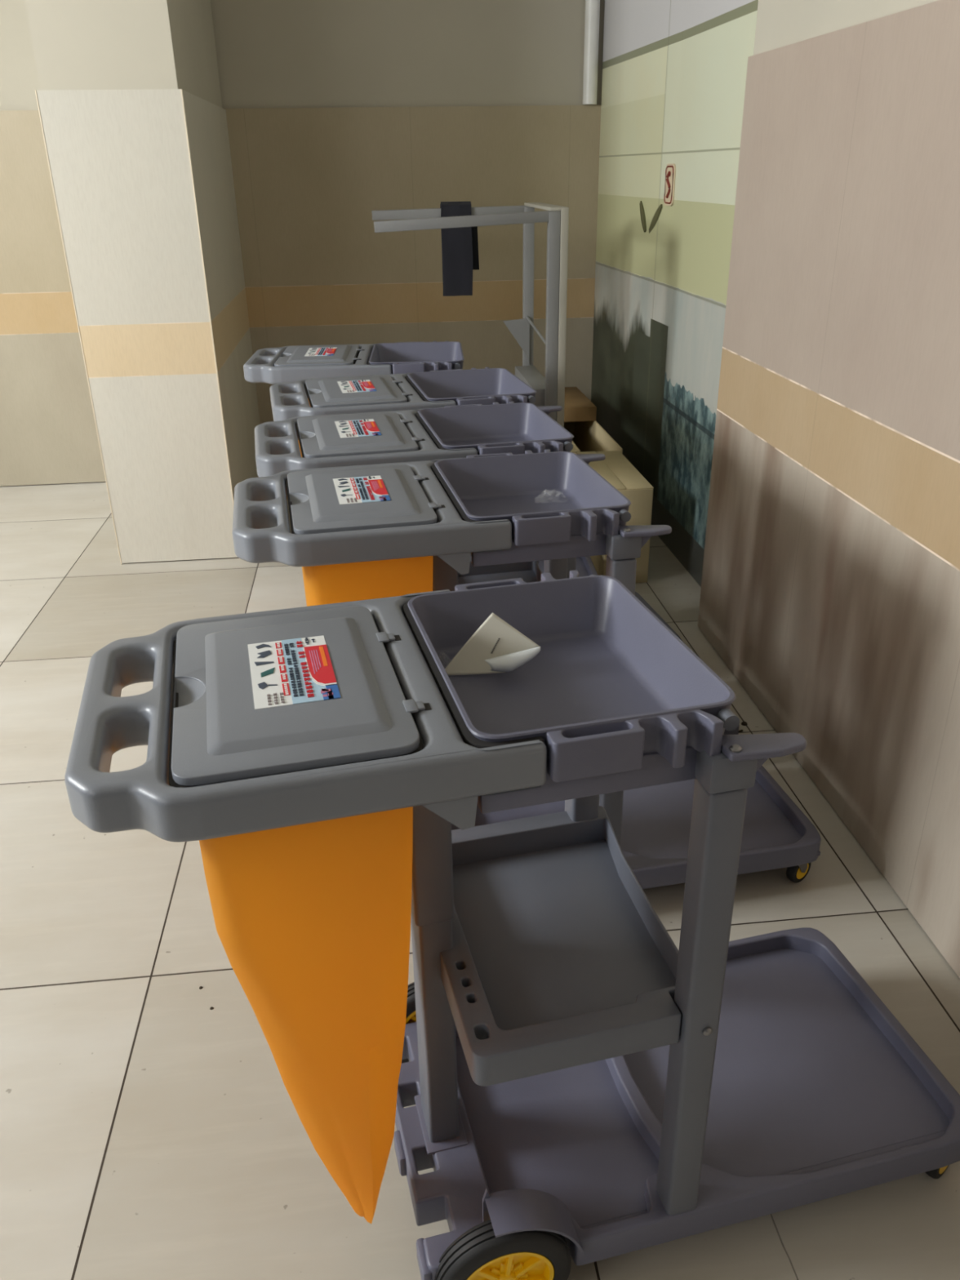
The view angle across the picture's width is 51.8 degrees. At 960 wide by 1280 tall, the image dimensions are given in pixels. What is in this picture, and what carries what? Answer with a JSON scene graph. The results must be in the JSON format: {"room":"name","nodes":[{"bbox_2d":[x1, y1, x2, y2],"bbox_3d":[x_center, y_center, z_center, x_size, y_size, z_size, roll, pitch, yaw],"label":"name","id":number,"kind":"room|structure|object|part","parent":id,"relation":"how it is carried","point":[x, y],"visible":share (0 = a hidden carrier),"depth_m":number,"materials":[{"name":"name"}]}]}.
{"room":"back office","nodes":[
{"label":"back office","id":0,"kind":"room"},
{"bbox_2d":[0,0,604,486],"bbox_3d":[-3.147,-2.192,4.841,7.900,2.950,0.250,-3,26,-5],"label":"wall","id":1,"kind":"structure","parent":0,"point":[339,112],"depth_m":4.96,"materials":[{"name":"paint"}]},
{"bbox_2d":[582,0,599,105],"bbox_3d":[0.537,-3.174,4.673,0.070,1.133,0.070,-3,26,-5],"label":"pipe","id":2,"kind":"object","parent":1,"relation":"attached to","point":[589,82],"depth_m":4.79,"materials":[{"name":"white paint"}]},
{"bbox_2d":[0,481,959,1279],"bbox_3d":[-2.663,0.984,1.673,7.900,0.080,8.750,-3,26,-5],"label":"floor","id":3,"kind":"structure","parent":0,"point":[148,1131],"depth_m":1.99,"materials":[{"name":"tile"}]},
{"bbox_2d":[24,0,260,563],"bbox_3d":[-1.402,-1.957,4.291,0.510,2.950,1.320,-3,26,-5],"label":"wall pier","id":4,"kind":"object","parent":3,"relation":"on","point":[112,74],"visible":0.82,"depth_m":3.88,"materials":[{"name":"paint"}]},
{"bbox_2d":[35,89,121,564],"bbox_3d":[-1.575,-1.146,3.919,0.004,1.810,0.004,-3,26,-5],"label":"trim","id":5,"kind":"structure","parent":4,"relation":"attached to","point":[35,90],"depth_m":3.86,"materials":[{"name":"tile"}]},
{"bbox_2d":[180,88,233,506],"bbox_3d":[-1.068,-1.176,3.966,0.005,1.810,0.005,-3,26,-5],"label":"trim","id":6,"kind":"structure","parent":4,"relation":"attached to","point":[180,89],"depth_m":3.87,"materials":[{"name":"tile"}]},
{"bbox_2d":[243,341,598,577],"bbox_3d":[-0.176,-0.576,3.653,1.243,0.969,0.532,-2,25,-2],"label":"cart","id":7,"kind":"object","parent":3,"relation":"on","point":[273,366],"visible":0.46,"depth_m":3.35,"materials":[{"name":"plastic"}]},
{"bbox_3d":[-0.561,-0.991,3.439,0.260,0.021,0.391,-2,25,-2],"label":"lid","id":8,"kind":"part","parent":7,"relation":"part of","materials":[{"name":"grey plastic"}]},
{"bbox_3d":[-0.550,-0.948,3.461,0.497,0.099,0.454,-2,25,-2],"label":"bag frame","id":9,"kind":"part","parent":7,"relation":"part of","materials":[{"name":"grey plastic"}]},
{"bbox_2d":[367,341,464,373],"bbox_3d":[-0.222,-0.965,3.473,0.343,0.095,0.432,-3,26,-5],"label":"tray","id":10,"kind":"object","parent":7,"relation":"on","point":[398,357],"depth_m":3.63,"materials":[{"name":"plastic"}]},
{"bbox_3d":[-0.212,-0.871,3.274,0.301,0.091,0.048,-2,25,-2],"label":"tool rail","id":11,"kind":"part","parent":7,"relation":"part of","materials":[{"name":"plastic"}]},
{"bbox_2d":[371,202,568,427],"bbox_3d":[-0.056,-1.108,4.266,0.730,1.400,0.680,-3,26,-5],"label":"metal rack","id":12,"kind":"object","parent":3,"relation":"on","point":[550,389],"visible":0.58,"depth_m":3.93,"materials":[{"name":"grey metal"}]},
{"bbox_3d":[-0.114,-1.840,4.257,0.700,0.048,0.036,-3,26,-5],"label":"arm","id":13,"kind":"part","parent":12,"relation":"part of","materials":[{"name":"grey paint"}]},
{"bbox_2d":[440,201,479,296],"bbox_3d":[-0.085,-1.712,4.326,0.170,0.380,0.092,-3,26,-5],"label":"towel","id":14,"kind":"object","parent":12,"relation":"hanging from","point":[460,246],"visible":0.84,"depth_m":4.30,"materials":[{"name":"black fabric"}]},
{"bbox_3d":[-0.046,-1.569,3.704,0.701,0.065,0.036,-3,26,-5],"label":"arm","id":15,"kind":"part","parent":12,"relation":"part of","materials":[{"name":"grey paint"}]},
{"bbox_3d":[0.234,-1.084,4.301,0.090,0.120,0.540,-3,26,-5],"label":"panel","id":16,"kind":"part","parent":12,"relation":"part of","materials":[{"name":"grey paint"}]},
{"bbox_2d":[269,367,681,639],"bbox_3d":[0.011,-0.337,3.145,1.243,0.969,0.532,-6,26,-11],"label":"cart","id":17,"kind":"object","parent":3,"relation":"on","point":[486,386],"visible":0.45,"depth_m":2.86,"materials":[{"name":"plastic"}]},
{"bbox_3d":[-0.366,-0.726,2.874,0.260,0.021,0.391,-6,26,-11],"label":"lid","id":18,"kind":"part","parent":17,"relation":"part of","materials":[{"name":"grey plastic"}]},
{"bbox_3d":[-0.356,-0.683,2.897,0.498,0.099,0.454,-6,26,-11],"label":"bag frame","id":19,"kind":"part","parent":17,"relation":"part of","materials":[{"name":"grey plastic"}]},
{"bbox_3d":[-0.082,-0.813,3.149,0.301,0.091,0.048,-6,26,-11],"label":"tool rail","id":20,"kind":"part","parent":17,"relation":"part of","materials":[{"name":"plastic"}]},
{"bbox_2d":[405,368,536,404],"bbox_3d":[-0.035,-0.722,2.954,0.359,0.095,0.443,-3,26,-5],"label":"tray","id":21,"kind":"object","parent":17,"relation":"on","point":[473,385],"depth_m":3.11,"materials":[{"name":"plastic"}]},
{"bbox_3d":[0.012,-0.632,2.764,0.301,0.091,0.048,-6,26,-11],"label":"tool rail","id":22,"kind":"part","parent":17,"relation":"part of","materials":[{"name":"plastic"}]},
{"bbox_2d":[254,401,739,734],"bbox_3d":[0.072,-0.114,2.673,1.243,0.969,0.532,-6,26,-11],"label":"cart","id":23,"kind":"object","parent":3,"relation":"on","point":[456,431],"visible":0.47,"depth_m":2.42,"materials":[{"name":"plastic"}]},
{"bbox_3d":[-0.305,-0.503,2.404,0.260,0.021,0.391,-6,26,-11],"label":"lid","id":24,"kind":"part","parent":23,"relation":"part of","materials":[{"name":"grey plastic"}]},
{"bbox_3d":[-0.294,-0.460,2.426,0.497,0.099,0.454,-6,26,-11],"label":"bag frame","id":25,"kind":"part","parent":23,"relation":"part of","materials":[{"name":"grey plastic"}]},
{"bbox_3d":[-0.020,-0.590,2.677,0.301,0.091,0.048,-6,26,-11],"label":"tool rail","id":26,"kind":"part","parent":23,"relation":"part of","materials":[{"name":"plastic"}]},
{"bbox_2d":[415,402,573,452],"bbox_3d":[0.027,-0.498,2.482,0.358,0.095,0.442,-3,26,-5],"label":"tray","id":27,"kind":"object","parent":23,"relation":"on","point":[512,427],"depth_m":2.63,"materials":[{"name":"plastic"}]},
{"bbox_3d":[0.072,-0.408,2.292,0.301,0.091,0.048,-6,26,-11],"label":"tool rail","id":28,"kind":"part","parent":23,"relation":"part of","materials":[{"name":"plastic"}]},
{"bbox_3d":[0.209,-0.048,2.490,0.048,0.735,0.046,-6,26,-11],"label":"post","id":29,"kind":"part","parent":23,"relation":"part of","materials":[{"name":"plastic"}]},
{"bbox_2d":[64,569,959,1279],"bbox_3d":[0.141,0.437,1.497,1.260,0.981,0.539,-7,26,-13],"label":"cart","id":30,"kind":"object","parent":3,"relation":"on","point":[588,1086],"visible":0.98,"depth_m":1.39,"materials":[{"name":"grey plastic"}]},
{"bbox_3d":[-0.238,0.050,1.210,0.263,0.021,0.396,-7,26,-13],"label":"lid","id":31,"kind":"part","parent":30,"relation":"part of","materials":[{"name":"grey plastic"}]},
{"bbox_3d":[-0.227,0.093,1.234,0.504,0.100,0.460,-7,26,-13],"label":"bag frame","id":32,"kind":"part","parent":30,"relation":"part of","materials":[{"name":"grey plastic"}]},
{"bbox_2d":[199,806,413,1223],"bbox_3d":[-0.229,0.459,1.406,0.247,0.839,0.380,-7,26,-13],"label":"bag","id":33,"kind":"object","parent":30,"relation":"hanging from","point":[313,920],"visible":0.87,"depth_m":1.18,"materials":[{"name":"orange fabric"}]},
{"bbox_3d":[-0.072,0.430,1.437,0.056,0.779,0.092,-7,26,-13],"label":"post","id":34,"kind":"part","parent":30,"relation":"part of","materials":[{"name":"plastic"}]},
{"bbox_2d":[444,612,540,675],"bbox_3d":[0.015,0.009,1.382,0.135,0.080,0.058,6,26,14],"label":"paper sheet","id":35,"kind":"object","parent":30,"relation":"in","point":[496,646],"visible":0.99,"depth_m":1.39,"materials":[{"name":"white paper"}]},
{"bbox_3d":[0.039,-0.044,1.498,0.305,0.092,0.049,-7,26,-13],"label":"tool rail","id":36,"kind":"part","parent":30,"relation":"part of","materials":[{"name":"plastic"}]},
{"bbox_2d":[440,805,681,1086],"bbox_3d":[0.103,0.429,1.487,0.350,0.054,0.472,-7,26,-13],"label":"shelf","id":37,"kind":"object","parent":30,"relation":"attached to","point":[557,957],"depth_m":1.45,"materials":[{"name":"plastic"}]},
{"bbox_2d":[403,575,735,748],"bbox_3d":[0.096,0.048,1.302,0.376,0.096,0.457,-3,26,-5],"label":"tray","id":38,"kind":"object","parent":30,"relation":"on","point":[606,672],"depth_m":1.33,"materials":[{"name":"plastic"}]},
{"bbox_3d":[0.175,0.316,1.710,0.049,0.744,0.047,-7,26,-13],"label":"post","id":39,"kind":"part","parent":30,"relation":"part of","materials":[{"name":"plastic"}]},
{"bbox_3d":[0.150,0.138,1.111,0.305,0.092,0.049,-7,26,-13],"label":"tool rail","id":40,"kind":"part","parent":30,"relation":"part of","materials":[{"name":"plastic"}]},
{"bbox_3d":[0.288,0.501,1.317,0.049,0.744,0.047,-7,26,-13],"label":"post","id":41,"kind":"part","parent":30,"relation":"part of","materials":[{"name":"plastic"}]},
{"bbox_2d":[232,448,821,888],"bbox_3d":[0.137,0.107,2.207,1.243,0.969,0.532,-6,26,-10],"label":"cart","id":42,"kind":"object","parent":3,"relation":"on","point":[553,508],"visible":0.47,"depth_m":1.99,"materials":[{"name":"plastic"}]},
{"bbox_3d":[-0.241,-0.283,1.940,0.260,0.021,0.391,-6,26,-10],"label":"lid","id":43,"kind":"part","parent":42,"relation":"part of","materials":[{"name":"grey plastic"}]},
{"bbox_2d":[302,555,432,606],"bbox_3d":[-0.232,0.121,2.132,0.244,0.828,0.375,-6,26,-10],"label":"bag","id":44,"kind":"object","parent":42,"relation":"hanging from","point":[372,580],"visible":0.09,"depth_m":1.82,"materials":[{"name":"orange fabric"}]},
{"bbox_3d":[-0.230,-0.240,1.962,0.497,0.099,0.454,-6,26,-10],"label":"bag frame","id":45,"kind":"part","parent":42,"relation":"part of","materials":[{"name":"grey plastic"}]},
{"bbox_3d":[-0.076,0.096,2.157,0.055,0.769,0.091,-6,26,-10],"label":"post","id":46,"kind":"part","parent":42,"relation":"part of","materials":[{"name":"plastic"}]},
{"bbox_2d":[457,556,542,584],"bbox_3d":[0.035,-0.122,2.664,0.346,0.053,0.466,-6,26,-11],"label":"shelf","id":47,"kind":"object","parent":42,"relation":"attached to","point":[530,571],"depth_m":2.84,"materials":[{"name":"plastic"}]},
{"bbox_3d":[0.046,-0.370,2.212,0.301,0.091,0.048,-6,26,-10],"label":"tool rail","id":48,"kind":"part","parent":42,"relation":"part of","materials":[{"name":"plastic"}]},
{"bbox_2d":[431,451,631,555],"bbox_3d":[0.092,-0.278,2.017,0.356,0.095,0.441,-3,26,-5],"label":"tray","id":49,"kind":"object","parent":42,"relation":"on","point":[564,506],"depth_m":2.04,"materials":[{"name":"plastic"}]},
{"bbox_3d":[0.136,-0.188,1.826,0.301,0.091,0.048,-6,26,-10],"label":"tool rail","id":50,"kind":"part","parent":42,"relation":"part of","materials":[{"name":"plastic"}]},
{"bbox_3d":[0.181,-0.012,2.416,0.048,0.735,0.046,-6,26,-10],"label":"post","id":51,"kind":"part","parent":42,"relation":"part of","materials":[{"name":"plastic"}]},
{"bbox_3d":[0.273,0.173,2.024,0.048,0.735,0.046,-6,26,-10],"label":"post","id":52,"kind":"part","parent":42,"relation":"part of","materials":[{"name":"plastic"}]},
{"bbox_2d":[564,386,622,453],"bbox_3d":[0.456,-0.920,4.938,0.250,0.470,1.055,-3,26,-5],"label":"carton","id":53,"kind":"object","parent":3,"relation":"on","point":[580,412],"visible":0.28,"depth_m":4.92,"materials":[{"name":"brown cardboard"}]},
{"bbox_3d":[0.443,-1.218,5.101,0.210,0.070,0.505,-3,26,-5],"label":"lid","id":54,"kind":"part","parent":53,"relation":"part of","materials":[{"name":"brown cardboard"}]},
{"bbox_2d":[577,450,653,582],"bbox_3d":[0.557,-0.533,4.201,0.189,0.401,0.580,-3,26,-5],"label":"cardboard box","id":55,"kind":"object","parent":3,"relation":"on","point":[615,468],"visible":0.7,"depth_m":3.98,"materials":[{"name":"beige cardboard"}]},
{"bbox_2d":[741,721,747,725],"bbox_3d":[0.802,0.252,2.999,0.018,0.007,0.018,6,26,15],"label":"crumb","id":56,"kind":"object","parent":3,"relation":"on","point":[744,723],"visible":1,"depth_m":3.00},
{"bbox_2d":[591,0,758,586],"bbox_3d":[0.826,-1.878,4.053,0.185,2.950,2.300,-3,26,-5],"label":"wall","id":57,"kind":"structure","parent":0,"point":[673,77],"depth_m":4.14,"materials":[{"name":"tile"}]},
{"bbox_2d":[663,163,675,205],"bbox_3d":[0.774,-1.864,4.048,0.016,0.156,0.124,-3,26,-5],"label":"wall plaque","id":58,"kind":"object","parent":57,"relation":"attached to","point":[670,171],"visible":1,"depth_m":4.03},
{"bbox_2d":[697,0,959,977],"bbox_3d":[1.250,-0.068,0.231,0.265,2.950,6.200,-3,26,-5],"label":"wall","id":59,"kind":"structure","parent":0,"point":[830,591],"depth_m":2.36,"materials":[{"name":"paint"}]}
]}

